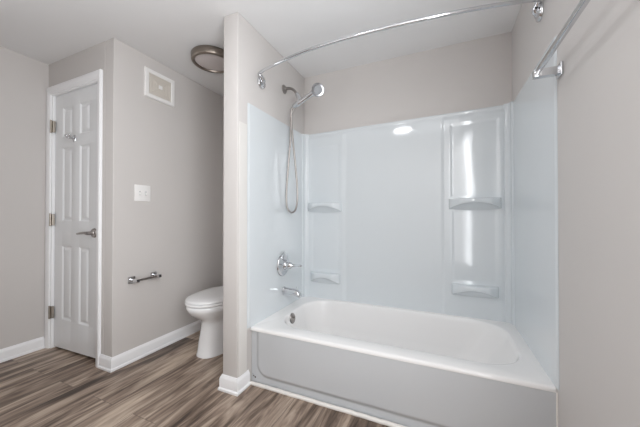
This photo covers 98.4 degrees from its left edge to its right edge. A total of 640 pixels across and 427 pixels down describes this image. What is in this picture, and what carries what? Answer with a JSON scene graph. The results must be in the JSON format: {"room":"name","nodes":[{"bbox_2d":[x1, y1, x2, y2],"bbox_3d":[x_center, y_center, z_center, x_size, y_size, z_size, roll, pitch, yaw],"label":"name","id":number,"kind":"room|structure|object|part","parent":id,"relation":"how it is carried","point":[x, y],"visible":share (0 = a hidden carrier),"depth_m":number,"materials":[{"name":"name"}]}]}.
{"room":"bathroom","nodes":[
{"label":"bathroom","id":0,"kind":"room"},
{"bbox_2d":[0,46,48,348],"bbox_3d":[-2.469,-0.071,1.662,0.100,2.252,1.454,0,-1,24],"label":"wall","id":1,"kind":"structure","parent":0,"point":[24,80],"depth_m":2.07,"materials":[{"name":"paint"}]},
{"bbox_2d":[0,336,44,362],"bbox_3d":[-2.420,1.009,1.616,0.019,0.090,1.226,0,-1,24],"label":"baseboard","id":2,"kind":"structure","parent":1,"relation":"attached to","point":[8,353],"depth_m":2.06,"materials":[{"name":"white paint"}]},
{"bbox_2d":[49,41,104,353],"bbox_3d":[-1.810,-0.068,2.106,0.749,2.252,0.110,0,-1,24],"label":"wall","id":3,"kind":"structure","parent":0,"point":[91,59],"depth_m":1.97,"materials":[{"name":"paint"}]},
{"bbox_2d":[44,69,102,367],"bbox_3d":[-1.823,0.030,2.102,0.721,2.056,0.128,0,-1,24],"label":"door frame","id":4,"kind":"structure","parent":3,"relation":"attached to","point":[97,75],"depth_m":2.17,"materials":[{"name":"white paint"}]},
{"bbox_2d":[48,84,96,357],"bbox_3d":[-1.848,0.059,2.066,0.626,1.972,0.094,0,-1,24],"label":"door","id":5,"kind":"structure","parent":4,"relation":"in","point":[74,127],"depth_m":2.07,"materials":[{"name":"white paint"}]},
{"bbox_3d":[-1.623,0.139,1.949,0.068,0.068,0.057,0,-1,24],"label":"handle","id":6,"kind":"part","parent":5,"relation":"part of","materials":[{"name":"silver metal"}]},
{"bbox_2d":[98,354,111,372],"bbox_3d":[-1.450,1.011,1.869,0.144,0.090,0.019,0,-1,24],"label":"baseboard","id":7,"kind":"structure","parent":3,"relation":"attached to","point":[104,361],"depth_m":1.87,"materials":[{"name":"white paint"}]},
{"bbox_2d":[103,38,221,356],"bbox_3d":[-1.239,-0.066,2.350,0.100,2.252,1.016,0,-1,24],"label":"wall","id":8,"kind":"structure","parent":0,"point":[176,151],"depth_m":2.15,"materials":[{"name":"paint"}]},
{"bbox_2d":[134,184,150,201],"bbox_3d":[-1.308,-0.150,2.045,0.019,0.120,0.119,0,-1,24],"label":"light switch","id":9,"kind":"object","parent":8,"relation":"attached to","point":[141,192],"visible":1,"depth_m":2.04,"materials":[{"name":"white plastic"}]},
{"bbox_2d":[128,272,161,283],"bbox_3d":[-1.277,0.474,2.032,0.082,0.050,0.213,0,-1,24],"label":"toilet paper holder","id":10,"kind":"object","parent":8,"relation":"attached to","point":[132,279],"visible":1,"depth_m":1.98,"materials":[{"name":"silver metal"}]},
{"bbox_3d":[-1.308,0.474,1.956,0.070,0.024,0.024,0,-1,24],"label":"post","id":11,"kind":"part","parent":10,"relation":"part of","materials":[{"name":"silver metal"}]},
{"bbox_2d":[111,320,201,371],"bbox_3d":[-1.188,1.015,2.308,0.019,0.090,1.035,0,-1,24],"label":"baseboard","id":12,"kind":"structure","parent":8,"relation":"attached to","point":[123,359],"depth_m":2.10,"materials":[{"name":"white paint"}]},
{"bbox_2d":[144,66,174,106],"bbox_3d":[-1.256,-0.988,2.173,0.017,0.218,0.248,0,-1,24],"label":"air vent","id":13,"kind":"object","parent":8,"relation":"in","point":[158,87],"visible":1,"depth_m":2.16,"materials":[{"name":"white plastic"}]},
{"bbox_2d":[149,72,170,101],"bbox_3d":[-1.254,-0.988,2.173,0.005,0.161,0.190,0,-1,24],"label":"grille","id":14,"kind":"object","parent":13,"relation":"attached to","point":[159,85],"depth_m":2.17,"materials":[{"name":"white plastic"}]},
{"bbox_2d":[0,330,388,426],"bbox_3d":[-0.704,1.083,1.437,3.504,0.060,2.480,0,-1,24],"label":"floor","id":15,"kind":"structure","parent":0,"point":[170,386],"depth_m":1.57,"materials":[{"name":"wood"}]},
{"bbox_2d":[185,286,222,358],"bbox_3d":[-0.766,0.693,2.278,0.384,0.733,0.724,0,-1,24],"label":"toilet","id":16,"kind":"object","parent":15,"relation":"on","point":[206,305],"visible":0.39,"depth_m":2.04,"materials":[{"name":"white ceramic"}]},
{"bbox_3d":[-0.810,0.659,2.179,0.380,0.018,0.508,0,-1,24],"label":"seat","id":17,"kind":"part","parent":16,"relation":"part of","materials":[{"name":"white plastic"}]},
{"bbox_3d":[-0.807,0.633,2.185,0.378,0.027,0.516,0,-1,24],"label":"lid","id":18,"kind":"part","parent":16,"relation":"part of","materials":[{"name":"white plastic"}]},
{"bbox_2d":[250,380,406,426],"bbox_3d":[0.257,1.048,1.412,1.524,0.025,0.024,0,-1,24],"label":"trim","id":19,"kind":"structure","parent":15,"relation":"on","point":[304,398],"depth_m":1.50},
{"bbox_2d":[250,296,556,426],"bbox_3d":[0.410,0.882,1.762,1.522,0.346,0.749,0,-1,24],"label":"bathtub","id":20,"kind":"object","parent":15,"relation":"on","point":[406,367],"visible":0.98,"depth_m":1.49,"materials":[{"name":"white ceramic"}]},
{"bbox_3d":[-0.198,0.753,1.987,0.021,0.072,0.072,0,-1,24],"label":"overflow plate","id":21,"kind":"part","parent":20,"relation":"part of","materials":[{"name":"silver metal"}]},
{"bbox_2d":[247,35,558,389],"bbox_3d":[0.404,-0.006,1.756,1.523,1.430,0.780,0,-1,24],"label":"tub surround","id":22,"kind":"object","parent":20,"relation":"on","point":[456,213],"visible":0.98,"depth_m":1.94,"materials":[{"name":"white plastic"}]},
{"bbox_3d":[-0.292,0.014,2.047,0.014,1.396,0.752,0,-1,24],"label":"panel","id":23,"kind":"part","parent":22,"relation":"part of","materials":[{"name":"white plastic"}]},
{"bbox_2d":[277,252,301,275],"bbox_3d":[-0.204,0.378,2.040,0.163,0.179,0.164,0,-1,24],"label":"shower valve","id":24,"kind":"object","parent":22,"relation":"attached to","point":[283,264],"visible":1,"depth_m":2.03,"materials":[{"name":"silver metal"}]},
{"bbox_3d":[-0.187,0.386,2.033,0.126,0.052,0.051,0,-1,24],"label":"lever","id":25,"kind":"part","parent":24,"relation":"part of","materials":[{"name":"silver metal"}]},
{"bbox_2d":[282,286,301,297],"bbox_3d":[-0.207,0.580,2.053,0.146,0.076,0.058,0,-1,24],"label":"tub spout","id":26,"kind":"object","parent":22,"relation":"attached to","point":[285,290],"visible":1,"depth_m":2.03,"materials":[{"name":"silver metal"}]},
{"bbox_2d":[308,202,341,212],"bbox_3d":[0.028,-0.046,2.297,0.300,0.087,0.074,0,-1,24],"label":"shelf","id":27,"kind":"object","parent":22,"relation":"attached to","point":[313,207],"depth_m":2.29,"materials":[{"name":"white plastic"}]},
{"bbox_2d":[311,271,339,283],"bbox_3d":[0.034,0.544,2.292,0.260,0.098,0.069,0,-1,24],"label":"shelf","id":28,"kind":"object","parent":22,"relation":"attached to","point":[317,277],"depth_m":2.28,"materials":[{"name":"white plastic"}]},
{"bbox_3d":[0.559,-0.002,2.107,1.500,1.428,0.013,0,-1,24],"label":"panel","id":29,"kind":"part","parent":22,"relation":"part of","materials":[{"name":"white plastic"}]},
{"bbox_2d":[449,197,500,209],"bbox_3d":[1.036,-0.061,1.851,0.312,0.085,0.079,0,-1,24],"label":"shelf","id":30,"kind":"object","parent":22,"relation":"attached to","point":[455,203],"depth_m":1.85,"materials":[{"name":"white plastic"}]},
{"bbox_2d":[452,283,498,297],"bbox_3d":[1.035,0.529,1.848,0.278,0.089,0.077,0,-1,24],"label":"shelf","id":31,"kind":"object","parent":22,"relation":"attached to","point":[459,290],"depth_m":1.85,"materials":[{"name":"white plastic"}]},
{"bbox_3d":[1.091,-0.002,1.444,0.014,1.418,0.744,0,-1,24],"label":"panel","id":32,"kind":"part","parent":22,"relation":"part of","materials":[{"name":"white plastic"}]},
{"bbox_2d":[0,0,521,95],"bbox_3d":[-0.704,-1.229,1.457,3.504,0.060,2.480,0,-1,24],"label":"ceiling","id":33,"kind":"structure","parent":0,"point":[48,32],"depth_m":1.78,"materials":[{"name":"paint"}]},
{"bbox_2d":[191,45,223,73],"bbox_3d":[-0.817,-1.165,2.104,0.304,0.056,0.304,0,-1,24],"label":"ceiling light","id":34,"kind":"object","parent":33,"relation":"attached to","point":[209,58],"visible":0.73,"depth_m":2.04,"materials":[{"name":"brown metal"}]},
{"bbox_2d":[195,54,223,70],"bbox_3d":[-0.817,-1.167,2.104,0.250,0.044,0.250,0,-1,24],"label":"diffuser","id":35,"kind":"object","parent":34,"relation":"attached to","point":[206,62],"depth_m":2.10,"materials":[{"name":"grey glass"}]},
{"bbox_2d":[223,12,303,380],"bbox_3d":[-0.361,-0.068,2.045,0.110,2.252,0.868,0,-1,24],"label":"wall partition","id":36,"kind":"structure","parent":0,"point":[247,52],"depth_m":1.66,"materials":[{"name":"paint"}]},
{"bbox_2d":[218,370,250,395],"bbox_3d":[-0.365,1.013,2.027,0.148,0.090,0.887,0,-1,24],"label":"baseboard","id":37,"kind":"structure","parent":36,"relation":"attached to","point":[227,384],"depth_m":1.63,"materials":[{"name":"white paint"}]},
{"bbox_2d":[238,121,246,376],"bbox_3d":[-0.465,0.208,1.666,0.004,1.513,0.073,0,-1,24],"label":"trim","id":38,"kind":"structure","parent":36,"relation":"attached to","point":[242,346],"depth_m":1.66,"materials":[{"name":"white paint"}]},
{"bbox_2d":[282,85,300,99],"bbox_3d":[-0.205,-0.904,2.082,0.151,0.158,0.066,0,-1,24],"label":"pipe","id":39,"kind":"object","parent":36,"relation":"attached to","point":[284,88],"visible":0.97,"depth_m":2.08,"materials":[{"name":"silver metal"}]},
{"bbox_2d":[285,83,323,212],"bbox_3d":[-0.122,-0.456,1.997,0.326,0.910,0.077,0,-1,28],"label":"shower","id":40,"kind":"object","parent":39,"relation":"attached to","point":[317,90],"visible":1,"depth_m":2.05,"materials":[{"name":"silver metal"}]},
{"bbox_3d":[-0.119,-0.826,1.997,0.186,0.105,0.047,0,-1,27],"label":"handle","id":41,"kind":"part","parent":40,"relation":"part of","materials":[{"name":"silver metal"}]},
{"bbox_2d":[257,0,543,88],"bbox_3d":[0.289,-0.904,1.494,1.527,0.142,0.224,0,-1,22],"label":"curtain rod","id":42,"kind":"object","parent":36,"relation":"attached to","point":[537,10],"visible":1,"depth_m":1.32,"materials":[{"name":"silver metal"}]},
{"bbox_2d":[222,32,511,285],"bbox_3d":[0.159,-0.066,2.356,2.655,2.252,0.120,0,-1,24],"label":"wall","id":43,"kind":"structure","parent":0,"point":[474,74],"depth_m":2.06,"materials":[{"name":"paint"}]},
{"bbox_2d":[512,0,639,426],"bbox_3d":[0.830,-0.080,0.707,0.100,2.252,2.360,0,-1,24],"label":"wall","id":44,"kind":"structure","parent":0,"point":[598,89],"depth_m":0.83,"materials":[{"name":"paint"}]},
{"bbox_2d":[556,393,557,426],"bbox_3d":[0.956,0.881,1.112,0.007,0.317,0.007,0,0,1],"label":"trim","id":45,"kind":"structure","parent":44,"relation":"attached to","point":[556,393],"depth_m":1.11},
{"bbox_2d":[532,0,589,79],"bbox_3d":[0.765,-0.557,0.797,0.088,0.050,0.680,0,-1,24],"label":"towel bar","id":46,"kind":"object","parent":44,"relation":"attached to","point":[540,72],"visible":1,"depth_m":0.95,"materials":[{"name":"silver metal"}]},
{"bbox_3d":[0.889,-0.553,1.087,0.081,0.030,0.028,0,-1,24],"label":"post","id":47,"kind":"part","parent":46,"relation":"part of","materials":[{"name":"silver metal"}]},
{"bbox_3d":[0.928,-0.554,1.070,0.009,0.050,0.050,0,-1,24],"label":"wall plate","id":48,"kind":"part","parent":46,"relation":"part of","materials":[{"name":"silver metal"}]}
]}

